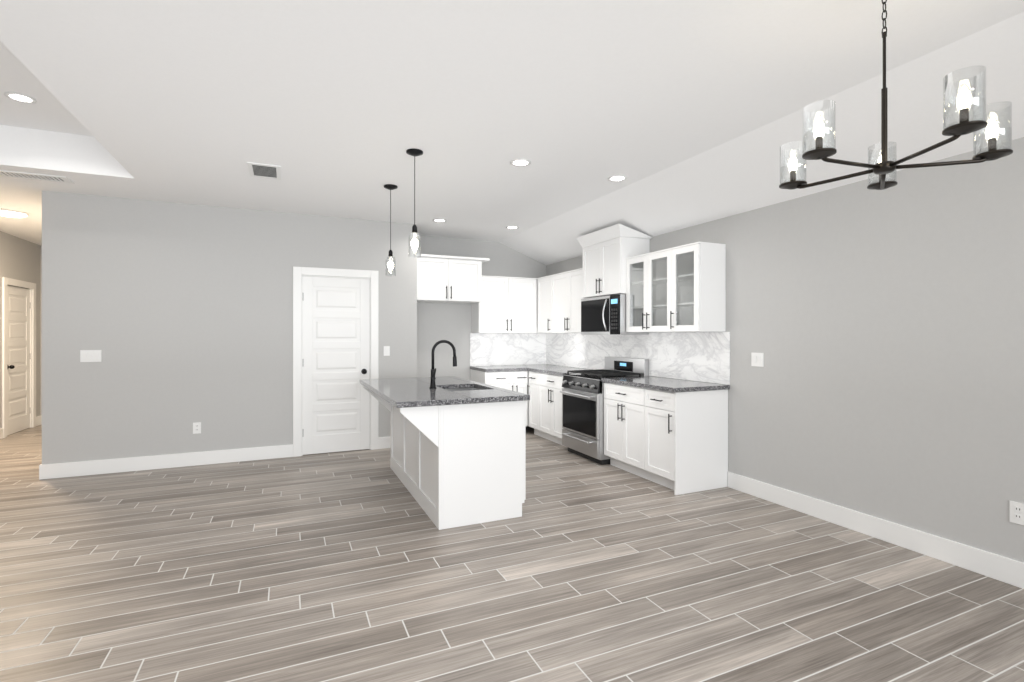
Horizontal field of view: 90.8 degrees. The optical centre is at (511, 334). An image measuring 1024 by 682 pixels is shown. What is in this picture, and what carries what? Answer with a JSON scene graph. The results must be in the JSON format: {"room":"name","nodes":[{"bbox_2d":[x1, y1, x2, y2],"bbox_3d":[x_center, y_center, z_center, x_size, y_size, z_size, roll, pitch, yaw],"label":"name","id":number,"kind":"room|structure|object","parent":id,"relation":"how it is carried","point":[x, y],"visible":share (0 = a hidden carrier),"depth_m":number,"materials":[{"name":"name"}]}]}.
{"room":"kitchen","nodes":[
{"label":"kitchen","id":0,"kind":"room"},
{"bbox_2d":[0,231,40,427],"bbox_3d":[-4.646,-0.030,1.215,0.600,2.800,14.300,0,0,-24],"label":"wall","id":1,"kind":"structure","parent":0,"point":[20,258],"depth_m":7.23,"materials":[{"name":"beige paint"}]},
{"bbox_2d":[0,428,3,438],"bbox_3d":[-4.132,1.300,0.820,0.018,0.140,12.860,0,0,-24],"label":"baseboard","id":2,"kind":"structure","parent":1,"relation":"attached to","point":[1,429],"depth_m":6.65,"materials":[{"name":"white wood"}]},
{"bbox_2d":[7,285,29,435],"bbox_3d":[-6.942,0.345,7.122,0.119,2.037,0.754,0,0,-24],"label":"hall door","id":3,"kind":"structure","parent":1,"relation":"in","point":[18,359],"depth_m":7.13,"materials":[{"name":"white paint"}]},
{"bbox_2d":[2,277,35,437],"bbox_3d":[-6.939,0.300,7.123,0.023,2.140,0.940,0,0,-24],"label":"door frame","id":4,"kind":"structure","parent":1,"relation":"attached to","point":[6,281],"depth_m":7.22,"materials":[{"name":"white wood"}]},
{"bbox_2d":[41,246,41,414],"bbox_3d":[-6.660,-0.030,8.063,1.590,2.800,0.150,0,0,-24],"label":"wall","id":5,"kind":"structure","parent":0,"point":[41,330],"depth_m":7.74,"materials":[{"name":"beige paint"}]},
{"bbox_2d":[36,415,41,425],"bbox_3d":[-6.627,1.300,7.988,1.290,0.140,0.015,0,0,-24],"label":"baseboard","id":6,"kind":"structure","parent":5,"relation":"attached to","point":[39,418],"depth_m":7.64,"materials":[{"name":"white wood"}]},
{"bbox_2d":[42,191,416,463],"bbox_3d":[-3.596,-0.030,7.266,3.600,2.800,3.800,0,0,-24],"label":"wall","id":7,"kind":"structure","parent":0,"point":[179,316],"depth_m":5.26,"materials":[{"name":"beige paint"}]},
{"bbox_2d":[80,350,100,361],"bbox_3d":[-4.123,0.206,4.944,0.164,0.116,0.012,0,0,-24],"label":"switch plate","id":8,"kind":"object","parent":7,"relation":"attached to","point":[90,355],"visible":1,"depth_m":4.94,"materials":[{"name":"white plastic"}]},
{"bbox_2d":[39,444,292,479],"bbox_3d":[-3.465,1.300,5.238,2.190,0.140,0.018,0,0,-24],"label":"baseboard","id":9,"kind":"structure","parent":7,"relation":"attached to","point":[94,467],"depth_m":5.17,"materials":[{"name":"white wood"}]},
{"bbox_2d":[193,422,200,433],"bbox_3d":[-3.311,0.978,5.308,0.072,0.116,0.008,0,0,-24],"label":"electrical outlet plate","id":10,"kind":"object","parent":7,"relation":"attached to","point":[197,428],"visible":1,"depth_m":5.31,"materials":[{"name":"white plastic"}]},
{"bbox_2d":[293,266,377,456],"bbox_3d":[-2.058,0.300,5.925,0.940,2.140,0.140,0,0,-24],"label":"door frame","id":11,"kind":"structure","parent":7,"relation":"attached to","point":[299,273],"depth_m":5.73,"materials":[{"name":"white wood"}]},
{"bbox_2d":[303,276,368,454],"bbox_3d":[-2.036,0.345,5.875,0.754,2.037,0.119,0,0,-24],"label":"pantry door","id":12,"kind":"structure","parent":7,"relation":"in","point":[335,361],"depth_m":5.89,"materials":[{"name":"white paint"}]},
{"bbox_2d":[378,436,389,448],"bbox_3d":[-1.404,1.300,6.154,0.440,0.140,0.015,0,0,-24],"label":"baseboard","id":13,"kind":"structure","parent":7,"relation":"attached to","point":[383,442],"depth_m":6.08,"materials":[{"name":"white wood"}]},
{"bbox_2d":[384,346,389,355],"bbox_3d":[-1.514,0.193,6.105,0.072,0.116,0.012,0,0,-24],"label":"switch plate","id":14,"kind":"object","parent":7,"relation":"attached to","point":[386,350],"visible":1,"depth_m":6.11,"materials":[{"name":"white plastic"}]},
{"bbox_2d":[417,254,489,303],"bbox_3d":[-0.877,-0.745,6.866,1.040,0.590,0.498,0,0,-24],"label":"upper cabinet","id":15,"kind":"object","parent":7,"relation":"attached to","point":[448,279],"visible":0.9,"depth_m":6.66,"materials":[{"name":"white paint"}]},
{"bbox_2d":[417,236,545,379],"bbox_3d":[-0.481,-0.030,7.399,2.440,2.800,0.150,0,0,-24],"label":"wall","id":16,"kind":"structure","parent":0,"point":[450,322],"depth_m":7.17,"materials":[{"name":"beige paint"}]},
{"bbox_2d":[471,275,534,331],"bbox_3d":[-0.087,-0.427,7.277,0.920,0.794,0.389,0,0,-24],"label":"upper cabinet","id":17,"kind":"object","parent":16,"relation":"attached to","point":[507,304],"depth_m":7.15,"materials":[{"name":"white paint"}]},
{"bbox_2d":[470,333,545,365],"bbox_3d":[-0.055,0.210,7.500,1.200,0.476,0.011,0,0,-24],"label":"tile backsplash","id":18,"kind":"structure","parent":16,"relation":"attached to","point":[486,349],"depth_m":7.49,"materials":[{"name":"white tile"}]},
{"bbox_2d":[0,424,1023,681],"bbox_3d":[-1.133,1.370,2.779,7.390,0.001,14.300,0,0,-24],"label":"floor","id":19,"kind":"structure","parent":0,"point":[346,566],"depth_m":2.75,"materials":[{"name":"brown tile"}]},
{"bbox_2d":[387,402,398,477],"bbox_3d":[-0.804,0.930,5.042,0.687,0.880,0.673,0,0,-24],"label":"base cabinet","id":20,"kind":"object","parent":19,"relation":"on","point":[394,412],"depth_m":5.07,"materials":[{"name":"white paint"}]},
{"bbox_2d":[399,388,480,498],"bbox_3d":[-0.571,0.930,4.518,0.687,0.880,0.714,0,0,-24],"label":"base cabinet","id":21,"kind":"object","parent":19,"relation":"on","point":[406,415],"depth_m":4.49,"materials":[{"name":"white paint"}]},
{"bbox_2d":[415,401,525,529],"bbox_3d":[-0.338,0.930,3.994,0.687,0.880,0.673,0,0,-24],"label":"base cabinet","id":22,"kind":"object","parent":19,"relation":"on","point":[457,465],"depth_m":3.68,"materials":[{"name":"white paint"}]},
{"bbox_2d":[360,376,529,407],"bbox_3d":[-0.704,0.470,4.451,0.995,0.040,1.895,0,0,-24],"label":"countertop","id":23,"kind":"structure","parent":22,"relation":"on","point":[406,392],"depth_m":3.95,"materials":[{"name":"grey stone"}]},
{"bbox_2d":[429,340,456,388],"bbox_3d":[-0.580,0.245,4.292,0.243,0.407,0.086,0,0,-24],"label":"gooseneck faucet","id":24,"kind":"object","parent":23,"relation":"on","point":[432,381],"visible":1,"depth_m":4.26,"materials":[{"name":"black metal"}]},
{"bbox_2d":[446,388,479,390],"bbox_3d":[-0.420,0.587,4.367,0.393,0.194,0.528,0,0,-24],"label":"undermount sink","id":25,"kind":"object","parent":23,"relation":"in","point":[462,389],"visible":0.06,"depth_m":4.63,"materials":[{"name":"silver metal"}]},
{"bbox_2d":[470,369,565,446],"bbox_3d":[0.301,0.930,6.752,1.233,0.879,1.665,0,0,-24],"label":"base cabinet","id":26,"kind":"object","parent":19,"relation":"on","point":[543,410],"visible":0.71,"depth_m":6.70,"materials":[{"name":"white paint"}]},
{"bbox_2d":[470,364,591,375],"bbox_3d":[0.299,0.470,6.752,1.238,0.040,1.663,0,0,-24],"label":"countertop","id":27,"kind":"structure","parent":26,"relation":"on","point":[552,369],"depth_m":6.82,"materials":[{"name":"grey stone"}]},
{"bbox_2d":[560,356,648,464],"bbox_3d":[1.013,0.818,5.740,0.732,1.105,0.756,0,0,-24],"label":"gas range","id":28,"kind":"object","parent":19,"relation":"on","point":[582,391],"visible":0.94,"depth_m":5.57,"materials":[{"name":"silver metal"}]},
{"bbox_2d":[604,382,727,494],"bbox_3d":[1.439,0.930,4.922,0.642,0.879,1.079,0,0,-24],"label":"base cabinet","id":29,"kind":"object","parent":19,"relation":"on","point":[677,443],"visible":0.98,"depth_m":4.51,"materials":[{"name":"white paint"}]},
{"bbox_2d":[601,376,729,392],"bbox_3d":[1.447,0.470,4.914,0.635,0.040,1.097,0,0,-24],"label":"countertop","id":30,"kind":"structure","parent":29,"relation":"on","point":[665,384],"depth_m":4.69,"materials":[{"name":"grey stone"}]},
{"bbox_2d":[0,0,1023,264],"bbox_3d":[-1.133,-1.351,2.779,7.390,0.677,14.300,0,0,-24],"label":"ceiling","id":31,"kind":"structure","parent":0,"point":[680,114],"depth_m":2.94,"materials":[{"name":"white paint"}]},
{"bbox_2d":[0,209,27,217],"bbox_3d":[-5.590,-1.347,5.622,0.300,0.045,0.300,0,0,-24],"label":"light","id":32,"kind":"object","parent":31,"relation":"attached to","point":[11,213],"visible":1,"depth_m":5.58,"materials":[{"name":"white plastic"}]},
{"bbox_2d":[4,92,36,103],"bbox_3d":[-3.492,-1.685,3.590,0.168,0.008,0.168,0,0,-24],"label":"recessed light","id":33,"kind":"object","parent":31,"relation":"in","point":[20,97],"visible":1,"depth_m":3.59,"materials":[{"name":"white plastic"}]},
{"bbox_2d":[0,170,74,183],"bbox_3d":[-4.129,-1.366,4.357,0.500,0.008,0.200,0,0,-24],"label":"ceiling vent","id":34,"kind":"object","parent":31,"relation":"in","point":[32,176],"visible":1,"depth_m":4.36,"materials":[{"name":"white plastic"}]},
{"bbox_2d":[247,162,280,179],"bbox_3d":[-2.063,-1.366,4.215,0.240,0.008,0.380,0,0,-24],"label":"ceiling vent","id":35,"kind":"object","parent":31,"relation":"in","point":[260,170],"visible":0.98,"depth_m":4.20,"materials":[{"name":"white plastic"}]},
{"bbox_2d":[384,184,397,275],"bbox_3d":[-1.117,-0.958,4.647,0.124,0.825,0.124,0,0,-24],"label":"pendant light","id":36,"kind":"object","parent":31,"relation":"hanging from","point":[390,187],"visible":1,"depth_m":4.63,"materials":[{"name":"black metal"}]},
{"bbox_2d":[406,148,422,257],"bbox_3d":[-0.726,-0.978,3.771,0.124,0.785,0.124,0,0,-24],"label":"pendant light","id":37,"kind":"object","parent":31,"relation":"hanging from","point":[414,152],"visible":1,"depth_m":3.76,"materials":[{"name":"black metal"}]},
{"bbox_2d":[433,219,446,221],"bbox_3d":[-0.863,-1.365,6.019,0.168,0.008,0.168,0,0,-24],"label":"recessed light","id":38,"kind":"object","parent":31,"relation":"in","point":[439,220],"visible":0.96,"depth_m":6.03,"materials":[{"name":"white plastic"}]},
{"bbox_2d":[506,226,518,228],"bbox_3d":[0.005,-1.365,6.406,0.168,0.008,0.168,0,0,-24],"label":"recessed light","id":39,"kind":"object","parent":31,"relation":"in","point":[512,227],"visible":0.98,"depth_m":6.42,"materials":[{"name":"white plastic"}]},
{"bbox_2d":[510,159,530,165],"bbox_3d":[0.067,-1.365,4.004,0.168,0.008,0.168,0,0,-24],"label":"recessed light","id":40,"kind":"object","parent":31,"relation":"in","point":[520,162],"visible":1,"depth_m":4.00,"materials":[{"name":"white plastic"}]},
{"bbox_2d":[608,175,626,181],"bbox_3d":[0.918,-1.365,4.404,0.168,0.008,0.168,0,0,-24],"label":"recessed light","id":41,"kind":"object","parent":31,"relation":"in","point":[615,178],"visible":0.98,"depth_m":4.40,"materials":[{"name":"white plastic"}]},
{"bbox_2d":[779,0,1012,189],"bbox_3d":[1.381,-0.992,1.905,0.718,0.756,0.730,0,0,-24],"label":"chandelier","id":42,"kind":"object","parent":31,"relation":"hanging from","point":[883,167],"visible":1,"depth_m":1.81,"materials":[{"name":"black metal"}]},
{"bbox_2d":[546,137,1023,561],"bbox_3d":[2.839,-0.030,2.758,0.150,2.800,11.030,0,0,-24],"label":"wall","id":43,"kind":"structure","parent":0,"point":[882,331],"depth_m":3.33,"materials":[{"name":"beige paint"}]},
{"bbox_2d":[535,275,550,331],"bbox_3d":[0.577,-0.427,7.179,0.381,0.794,0.511,0,0,-24],"label":"upper cabinet","id":44,"kind":"object","parent":43,"relation":"attached to","point":[549,304],"depth_m":7.18,"materials":[{"name":"white paint"}]},
{"bbox_2d":[551,268,582,331],"bbox_3d":[0.859,-0.427,6.623,0.318,0.794,0.977,0,0,-24],"label":"upper cabinet","id":45,"kind":"object","parent":43,"relation":"attached to","point":[566,287],"depth_m":6.55,"materials":[{"name":"white paint"}]},
{"bbox_2d":[577,224,652,297],"bbox_3d":[1.155,-0.810,5.804,0.444,0.730,0.871,0,0,-24],"label":"upper cabinet","id":46,"kind":"object","parent":43,"relation":"attached to","point":[607,251],"visible":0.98,"depth_m":5.58,"materials":[{"name":"white paint"}]},
{"bbox_2d":[581,294,648,334],"bbox_3d":[1.134,-0.220,5.794,0.466,0.436,0.756,0,0,-24],"label":"over-the-range microwave","id":47,"kind":"object","parent":46,"relation":"attached to","point":[603,315],"visible":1,"depth_m":5.58,"materials":[{"name":"silver metal"}]},
{"bbox_2d":[546,332,729,384],"bbox_3d":[1.239,0.210,6.151,0.011,0.476,3.527,0,0,-24],"label":"tile backsplash","id":48,"kind":"structure","parent":43,"relation":"attached to","point":[699,356],"depth_m":5.39,"materials":[{"name":"white tile"}]},
{"bbox_2d":[626,242,725,331],"bbox_3d":[1.564,-0.427,4.994,0.356,0.795,1.051,0,0,-24],"label":"upper cabinet","id":49,"kind":"object","parent":43,"relation":"attached to","point":[682,288],"visible":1,"depth_m":4.80,"materials":[{"name":"white paint"}]},
{"bbox_2d":[751,353,763,366],"bbox_3d":[2.075,0.208,4.273,0.012,0.116,0.118,0,0,-24],"label":"switch plate","id":50,"kind":"object","parent":43,"relation":"attached to","point":[757,359],"visible":1,"depth_m":4.27,"materials":[{"name":"white plastic"}]},
{"bbox_2d":[728,472,1023,588],"bbox_3d":[3.446,1.300,1.187,0.018,0.140,7.366,0,0,-24],"label":"baseboard","id":51,"kind":"structure","parent":43,"relation":"attached to","point":[1010,571],"depth_m":3.30,"materials":[{"name":"white wood"}]},
{"bbox_2d":[1010,501,1023,524],"bbox_3d":[2.756,0.970,2.749,0.008,0.116,0.072,0,0,-24],"label":"electrical outlet plate","id":52,"kind":"object","parent":43,"relation":"attached to","point":[1017,512],"visible":1,"depth_m":2.75,"materials":[{"name":"white plastic"}]}
]}

